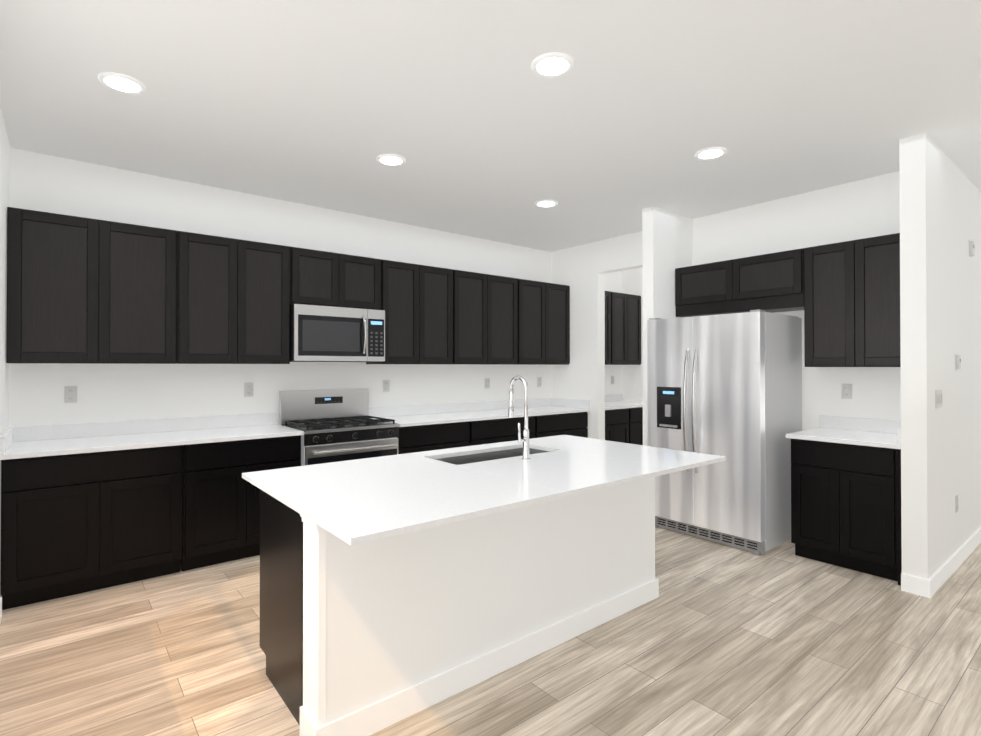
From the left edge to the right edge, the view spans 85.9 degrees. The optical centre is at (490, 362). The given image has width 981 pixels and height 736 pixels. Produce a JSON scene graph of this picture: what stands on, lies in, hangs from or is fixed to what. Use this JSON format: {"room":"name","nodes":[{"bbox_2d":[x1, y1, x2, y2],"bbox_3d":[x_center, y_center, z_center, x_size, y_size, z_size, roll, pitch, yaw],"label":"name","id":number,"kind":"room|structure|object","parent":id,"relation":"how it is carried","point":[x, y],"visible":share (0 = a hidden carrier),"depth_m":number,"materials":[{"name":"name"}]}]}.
{"room":"kitchen","nodes":[
{"label":"kitchen","id":0,"kind":"room"},
{"bbox_2d":[0,107,15,597],"bbox_3d":[-0.701,-0.011,0.309,0.150,2.850,8.300,0,-1,-39],"label":"wall","id":1,"kind":"structure","parent":0,"point":[7,154],"depth_m":3.17,"materials":[{"name":"white paint"}]},
{"bbox_2d":[0,597,1,621],"bbox_3d":[-0.451,1.361,0.122,0.014,0.105,7.350,0,-1,-39],"label":"baseboard","id":2,"kind":"structure","parent":1,"relation":"attached to","point":[1,597],"depth_m":2.95,"materials":[{"name":"white"}]},
{"bbox_2d":[12,149,551,426],"bbox_3d":[-0.261,0.028,5.911,7.530,2.850,0.150,0,-1,-39],"label":"wall","id":3,"kind":"structure","parent":0,"point":[44,183],"depth_m":4.31,"materials":[{"name":"white paint"}]},
{"bbox_2d":[6,207,113,363],"bbox_3d":[-2.854,-0.474,3.501,0.512,0.960,0.326,0,-1,-39],"label":"upper cabinet","id":4,"kind":"object","parent":3,"relation":"attached to","point":[81,290],"depth_m":3.38,"materials":[{"name":"black wood"}]},
{"bbox_2d":[64,386,76,402],"bbox_3d":[-2.912,0.222,3.657,0.072,0.118,0.008,0,-1,-39],"label":"electrical outlet","id":5,"kind":"object","parent":3,"relation":"attached to","point":[70,394],"visible":1,"depth_m":3.65,"materials":[{"name":"white plastic"}]},
{"bbox_2d":[114,222,189,363],"bbox_3d":[-2.522,-0.472,3.771,0.583,0.960,0.326,0,-1,-39],"label":"upper cabinet","id":6,"kind":"object","parent":3,"relation":"attached to","point":[152,264],"depth_m":3.69,"materials":[{"name":"black wood"}]},
{"bbox_2d":[190,232,249,363],"bbox_3d":[-2.197,-0.470,4.034,0.531,0.960,0.326,0,-1,-39],"label":"upper cabinet","id":7,"kind":"object","parent":3,"relation":"attached to","point":[219,266],"depth_m":3.96,"materials":[{"name":"black wood"}]},
{"bbox_2d":[244,383,252,396],"bbox_3d":[-2.011,0.227,4.388,0.072,0.118,0.008,0,-1,-39],"label":"electrical outlet","id":8,"kind":"object","parent":3,"relation":"attached to","point":[248,389],"visible":1,"depth_m":4.38,"materials":[{"name":"white plastic"}]},
{"bbox_2d":[250,241,293,363],"bbox_3d":[-1.906,-0.469,4.270,0.460,0.960,0.326,0,-1,-39],"label":"upper cabinet","id":9,"kind":"object","parent":3,"relation":"attached to","point":[271,265],"depth_m":4.20,"materials":[{"name":"black wood"}]},
{"bbox_2d":[294,247,346,307],"bbox_3d":[-1.544,-0.711,4.565,0.466,0.471,0.326,0,-1,-39],"label":"upper cabinet","id":10,"kind":"object","parent":3,"relation":"attached to","point":[319,276],"depth_m":4.45,"materials":[{"name":"black wood"}]},
{"bbox_2d":[290,304,384,361],"bbox_3d":[-1.367,-0.238,4.618,0.807,0.467,0.461,0,-1,-39],"label":"over-the-range microwave","id":11,"kind":"object","parent":10,"relation":"attached to","point":[328,334],"visible":0.96,"depth_m":4.45,"materials":[{"name":"silver metal"}]},
{"bbox_2d":[346,255,381,309],"bbox_3d":[-1.275,-0.710,4.783,0.466,0.471,0.326,0,-1,-39],"label":"upper cabinet","id":12,"kind":"object","parent":3,"relation":"attached to","point":[363,274],"depth_m":4.70,"materials":[{"name":"black wood"}]},
{"bbox_2d":[383,380,389,391],"bbox_3d":[-1.024,0.233,5.188,0.072,0.118,0.008,0,-1,-39],"label":"electrical outlet","id":13,"kind":"object","parent":3,"relation":"attached to","point":[386,385],"visible":1,"depth_m":5.18,"materials":[{"name":"white plastic"}]},
{"bbox_2d":[366,259,425,363],"bbox_3d":[-0.914,-0.463,5.075,0.458,0.960,0.326,0,-1,-39],"label":"upper cabinet","id":14,"kind":"object","parent":3,"relation":"attached to","point":[403,284],"depth_m":4.96,"materials":[{"name":"black wood"}]},
{"bbox_2d":[426,266,461,363],"bbox_3d":[-0.624,-0.462,5.310,0.528,0.960,0.326,0,-1,-39],"label":"upper cabinet","id":15,"kind":"object","parent":3,"relation":"attached to","point":[443,285],"depth_m":5.24,"materials":[{"name":"black wood"}]},
{"bbox_2d":[462,271,493,364],"bbox_3d":[-0.307,-0.460,5.567,0.567,0.960,0.326,0,-1,-39],"label":"upper cabinet","id":16,"kind":"object","parent":3,"relation":"attached to","point":[477,288],"depth_m":5.51,"materials":[{"name":"black wood"}]},
{"bbox_2d":[485,378,489,388],"bbox_3d":[-0.035,0.238,5.990,0.072,0.118,0.008,0,-1,-39],"label":"electrical outlet","id":17,"kind":"object","parent":3,"relation":"attached to","point":[487,383],"visible":1,"depth_m":5.99,"materials":[{"name":"white plastic"}]},
{"bbox_2d":[494,275,525,364],"bbox_3d":[0.040,-0.458,5.848,0.567,0.960,0.326,0,-1,-39],"label":"upper cabinet","id":18,"kind":"object","parent":3,"relation":"attached to","point":[509,293],"depth_m":5.79,"materials":[{"name":"black wood"}]},
{"bbox_2d":[526,280,549,364],"bbox_3d":[0.368,-0.456,6.114,0.554,0.960,0.326,0,-1,-39],"label":"upper cabinet","id":19,"kind":"object","parent":3,"relation":"attached to","point":[537,293],"depth_m":6.06,"materials":[{"name":"black wood"}]},
{"bbox_2d":[537,377,541,386],"bbox_3d":[0.606,0.242,6.510,0.072,0.118,0.008,0,-1,-39],"label":"electrical outlet","id":20,"kind":"object","parent":3,"relation":"attached to","point":[539,381],"visible":1,"depth_m":6.51,"materials":[{"name":"white plastic"}]},
{"bbox_2d":[550,283,569,364],"bbox_3d":[0.677,-0.454,6.365,0.483,0.960,0.326,0,-1,-39],"label":"upper cabinet","id":21,"kind":"object","parent":3,"relation":"attached to","point":[559,294],"depth_m":6.29,"materials":[{"name":"black wood"}]},
{"bbox_2d":[605,291,616,364],"bbox_3d":[1.356,-0.451,6.915,0.461,0.960,0.326,0,-1,-39],"label":"upper cabinet","id":22,"kind":"object","parent":3,"relation":"attached to","point":[610,297],"depth_m":6.89,"materials":[{"name":"black wood"}]},
{"bbox_2d":[617,293,632,364],"bbox_3d":[1.605,-0.449,7.117,0.459,0.960,0.326,0,-1,-39],"label":"upper cabinet","id":23,"kind":"object","parent":3,"relation":"attached to","point":[622,328],"depth_m":7.07,"materials":[{"name":"black wood"}]},
{"bbox_2d":[633,295,640,364],"bbox_3d":[1.841,-0.448,7.308,0.388,0.960,0.326,0,-1,-39],"label":"upper cabinet","id":24,"kind":"object","parent":3,"relation":"attached to","point":[636,298],"depth_m":7.25,"materials":[{"name":"black wood"}]},
{"bbox_2d":[0,527,980,735],"bbox_3d":[2.303,1.461,2.735,7.885,0.060,8.300,0,-1,-39],"label":"floor","id":25,"kind":"structure","parent":0,"point":[721,639],"depth_m":2.50,"materials":[{"name":"brown wood"}]},
{"bbox_2d":[0,444,199,609],"bbox_3d":[-2.586,0.996,3.528,0.979,0.880,0.608,0,-1,-39],"label":"base cabinet","id":26,"kind":"object","parent":25,"relation":"on","point":[72,524],"depth_m":3.26,"materials":[{"name":"black wood"}]},
{"bbox_2d":[200,435,300,567],"bbox_3d":[-1.979,1.000,4.019,0.868,0.880,0.608,0,-1,-39],"label":"base cabinet","id":27,"kind":"object","parent":25,"relation":"on","point":[229,503],"depth_m":3.77,"materials":[{"name":"black wood"}]},
{"bbox_2d":[279,388,399,465],"bbox_3d":[-1.284,0.843,4.508,0.807,1.200,0.693,0,-1,-39],"label":"gas range","id":28,"kind":"object","parent":25,"relation":"on","point":[336,425],"visible":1,"depth_m":4.46,"materials":[{"name":"silver metal"}]},
{"bbox_2d":[397,421,479,453],"bbox_3d":[-0.665,1.007,5.086,0.864,0.880,0.608,0,-1,-39],"label":"base cabinet","id":29,"kind":"object","parent":25,"relation":"on","point":[411,439],"depth_m":4.85,"materials":[{"name":"black wood"}]},
{"bbox_2d":[260,447,659,735],"bbox_3d":[-0.035,0.986,2.850,2.130,0.892,0.752,0,-1,-39],"label":"kitchen island","id":30,"kind":"object","parent":25,"relation":"on","point":[395,588],"depth_m":2.28,"materials":[{"name":"white paint"}]},
{"bbox_2d":[242,453,565,546],"bbox_3d":[-0.434,0.525,2.273,0.895,0.022,1.200,0,-1,-39],"label":"island countertop","id":31,"kind":"structure","parent":30,"relation":"on","point":[357,502],"depth_m":2.08,"materials":[{"name":"white stone"}]},
{"bbox_2d":[410,441,673,498],"bbox_3d":[0.211,0.529,2.795,0.765,0.022,1.200,0,-1,-39],"label":"island countertop","id":32,"kind":"structure","parent":30,"relation":"on","point":[575,473],"depth_m":2.57,"materials":[{"name":"white stone"}]},
{"bbox_2d":[510,435,725,470],"bbox_3d":[0.712,0.531,3.202,0.526,0.022,1.200,0,-1,-39],"label":"island countertop","id":33,"kind":"structure","parent":30,"relation":"on","point":[661,457],"depth_m":3.04,"materials":[{"name":"white stone"}]},
{"bbox_2d":[480,416,543,444],"bbox_3d":[-0.045,1.010,5.588,1.018,0.880,0.608,0,-1,-39],"label":"base cabinet","id":34,"kind":"object","parent":25,"relation":"on","point":[495,430],"depth_m":5.38,"materials":[{"name":"black wood"}]},
{"bbox_2d":[541,412,587,437],"bbox_3d":[0.597,1.014,6.109,0.921,0.880,0.608,0,-1,-39],"label":"base cabinet","id":35,"kind":"object","parent":25,"relation":"on","point":[573,424],"depth_m":5.94,"materials":[{"name":"black wood"}]},
{"bbox_2d":[0,398,590,459],"bbox_3d":[-0.995,0.496,4.800,5.049,0.130,0.642,0,-1,-39],"label":"countertop","id":36,"kind":"structure","parent":35,"relation":"on","point":[17,442],"depth_m":3.96,"materials":[{"name":"white stone"}]},
{"bbox_2d":[605,408,636,443],"bbox_3d":[1.340,1.018,6.711,0.733,0.880,0.608,0,-1,-39],"label":"base cabinet","id":37,"kind":"object","parent":25,"relation":"on","point":[624,425],"depth_m":6.55,"materials":[{"name":"black wood"}]},
{"bbox_2d":[633,407,642,444],"bbox_3d":[1.797,1.021,7.082,0.729,0.880,0.608,0,-1,-39],"label":"base cabinet","id":38,"kind":"object","parent":25,"relation":"on","point":[637,412],"depth_m":6.79,"materials":[{"name":"black wood"}]},
{"bbox_2d":[605,394,642,409],"bbox_3d":[1.578,0.510,6.886,1.322,0.130,0.642,0,-1,-39],"label":"countertop","id":39,"kind":"structure","parent":38,"relation":"on","point":[614,401],"depth_m":7.02,"materials":[{"name":"white stone"}]},
{"bbox_2d":[647,309,801,555],"bbox_3d":[1.949,0.527,4.475,0.830,1.832,0.970,0,-1,-39],"label":"fridge","id":40,"kind":"object","parent":25,"relation":"on","point":[728,387],"visible":0.98,"depth_m":4.15,"materials":[{"name":"grey metal"}]},
{"bbox_2d":[791,439,901,585],"bbox_3d":[2.656,0.998,3.819,0.608,0.880,0.675,0,-1,-39],"label":"base cabinet","id":41,"kind":"object","parent":25,"relation":"on","point":[845,505],"visible":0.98,"depth_m":3.61,"materials":[{"name":"black wood"}]},
{"bbox_2d":[786,415,900,448],"bbox_3d":[2.636,0.489,3.813,0.652,0.130,0.685,0,-1,-39],"label":"countertop","id":42,"kind":"structure","parent":41,"relation":"on","point":[882,433],"depth_m":3.90,"materials":[{"name":"white stone"}]},
{"bbox_2d":[0,0,980,251],"bbox_3d":[2.303,-1.449,2.754,7.885,0.060,8.300,0,-1,-39],"label":"ceiling","id":43,"kind":"structure","parent":0,"point":[473,119],"depth_m":2.84,"materials":[{"name":"white paint"}]},
{"bbox_2d":[98,72,146,94],"bbox_3d":[-1.869,-1.413,2.680,0.204,0.012,0.204,0,-1,-39],"label":"recessed light","id":44,"kind":"object","parent":43,"relation":"in","point":[121,83],"visible":0.98,"depth_m":2.67,"materials":[{"name":"white plastic"}]},
{"bbox_2d":[376,154,405,166],"bbox_3d":[-0.692,-1.407,3.673,0.204,0.012,0.204,0,-1,-39],"label":"recessed light","id":45,"kind":"object","parent":43,"relation":"in","point":[392,160],"visible":0.96,"depth_m":3.67,"materials":[{"name":"white plastic"}]},
{"bbox_2d":[535,200,557,207],"bbox_3d":[0.492,-1.400,4.658,0.204,0.012,0.204,0,-1,-39],"label":"recessed light","id":46,"kind":"object","parent":43,"relation":"in","point":[546,203],"visible":0.98,"depth_m":4.63,"materials":[{"name":"white plastic"}]},
{"bbox_2d":[531,52,573,78],"bbox_3d":[0.296,-1.415,2.518,0.204,0.012,0.204,0,-1,-39],"label":"recessed light","id":47,"kind":"object","parent":43,"relation":"in","point":[551,65],"visible":1,"depth_m":2.51,"materials":[{"name":"white plastic"}]},
{"bbox_2d":[694,147,726,159],"bbox_3d":[1.486,-1.407,3.559,0.204,0.012,0.204,0,-1,-39],"label":"recessed light","id":48,"kind":"object","parent":43,"relation":"in","point":[711,153],"visible":0.94,"depth_m":3.54,"materials":[{"name":"white plastic"}]},
{"bbox_2d":[640,206,691,445],"bbox_3d":[1.679,0.021,4.983,0.645,2.850,0.115,0,-1,-39],"label":"wall","id":49,"kind":"structure","parent":0,"point":[665,236],"depth_m":4.83,"materials":[{"name":"white paint"}]},
{"bbox_2d":[552,172,935,566],"bbox_3d":[1.989,0.023,5.231,0.150,2.850,3.703,0,-1,-39],"label":"wall","id":50,"kind":"structure","parent":0,"point":[865,208],"depth_m":4.58,"materials":[{"name":"white paint"}]},
{"bbox_2d":[597,273,604,439],"bbox_3d":[1.572,0.206,5.744,0.122,2.490,0.928,0,-1,-39],"label":"door frame","id":51,"kind":"structure","parent":50,"relation":"attached to","point":[601,350],"depth_m":6.10,"materials":[{"name":"white paint"}]},
{"bbox_2d":[675,261,726,316],"bbox_3d":[2.042,-0.657,4.811,0.326,0.455,0.613,0,-1,-39],"label":"upper cabinet","id":52,"kind":"object","parent":50,"relation":"attached to","point":[698,288],"depth_m":4.76,"materials":[{"name":"black wood"}]},
{"bbox_2d":[723,249,798,313],"bbox_3d":[2.353,-0.660,4.428,0.326,0.455,0.613,0,-1,-39],"label":"upper cabinet","id":53,"kind":"object","parent":50,"relation":"attached to","point":[767,282],"depth_m":4.33,"materials":[{"name":"black wood"}]},
{"bbox_2d":[799,242,842,366],"bbox_3d":[2.674,-0.427,4.030,0.326,0.925,0.402,0,-1,-39],"label":"upper cabinet","id":54,"kind":"object","parent":50,"relation":"attached to","point":[820,267],"depth_m":3.99,"materials":[{"name":"black wood"}]},
{"bbox_2d":[841,384,851,398],"bbox_3d":[2.793,0.226,4.135,0.008,0.118,0.072,0,-1,-39],"label":"electrical outlet","id":55,"kind":"object","parent":50,"relation":"attached to","point":[846,391],"visible":1,"depth_m":4.13,"materials":[{"name":"white plastic"}]},
{"bbox_2d":[843,233,900,366],"bbox_3d":[2.851,-0.429,3.811,0.326,0.925,0.402,0,-1,-39],"label":"upper cabinet","id":56,"kind":"object","parent":50,"relation":"attached to","point":[845,296],"depth_m":3.74,"materials":[{"name":"black wood"}]},
{"bbox_2d":[896,133,931,578],"bbox_3d":[2.637,0.010,3.288,0.002,2.850,0.130,0,-1,-39],"label":"wall","id":57,"kind":"structure","parent":0,"point":[924,201],"depth_m":3.29,"materials":[{"name":"white paint"}]},
{"bbox_2d":[932,162,980,566],"bbox_3d":[3.756,0.016,4.195,1.290,2.850,0.130,0,-1,-39],"label":"wall","id":58,"kind":"structure","parent":0,"point":[956,202],"depth_m":3.77,"materials":[{"name":"white paint"}]},
{"bbox_2d":[935,389,942,408],"bbox_3d":[2.908,0.236,3.414,0.165,0.118,0.011,0,-1,-39],"label":"switch","id":59,"kind":"object","parent":58,"relation":"attached to","point":[938,398],"visible":1,"depth_m":3.40,"materials":[{"name":"white plastic"}]},
{"bbox_2d":[925,527,980,597],"bbox_3d":[3.916,1.389,4.223,3.204,0.105,0.014,0,-1,-39],"label":"baseboard","id":60,"kind":"structure","parent":58,"relation":"attached to","point":[935,581],"depth_m":3.57,"materials":[{"name":"white wood"}]},
{"bbox_2d":[955,494,958,512],"bbox_3d":[3.303,0.998,3.731,0.072,0.118,0.008,0,-1,-39],"label":"outlet","id":61,"kind":"object","parent":58,"relation":"attached to","point":[956,504],"visible":1,"depth_m":3.71,"materials":[{"name":"white plastic"}]},
{"bbox_2d":[955,354,960,369],"bbox_3d":[3.323,-0.002,3.746,0.080,0.110,0.022,0,-1,-39],"label":"light switch","id":62,"kind":"object","parent":58,"relation":"attached to","point":[957,361],"visible":1,"depth_m":3.73,"materials":[{"name":"white plastic"}]},
{"bbox_2d":[969,240,974,256],"bbox_3d":[3.719,-0.880,4.073,0.090,0.120,0.022,0,-1,-39],"label":"light switch","id":63,"kind":"object","parent":58,"relation":"attached to","point":[971,248],"visible":1,"depth_m":4.05,"materials":[{"name":"white plastic"}]}
]}

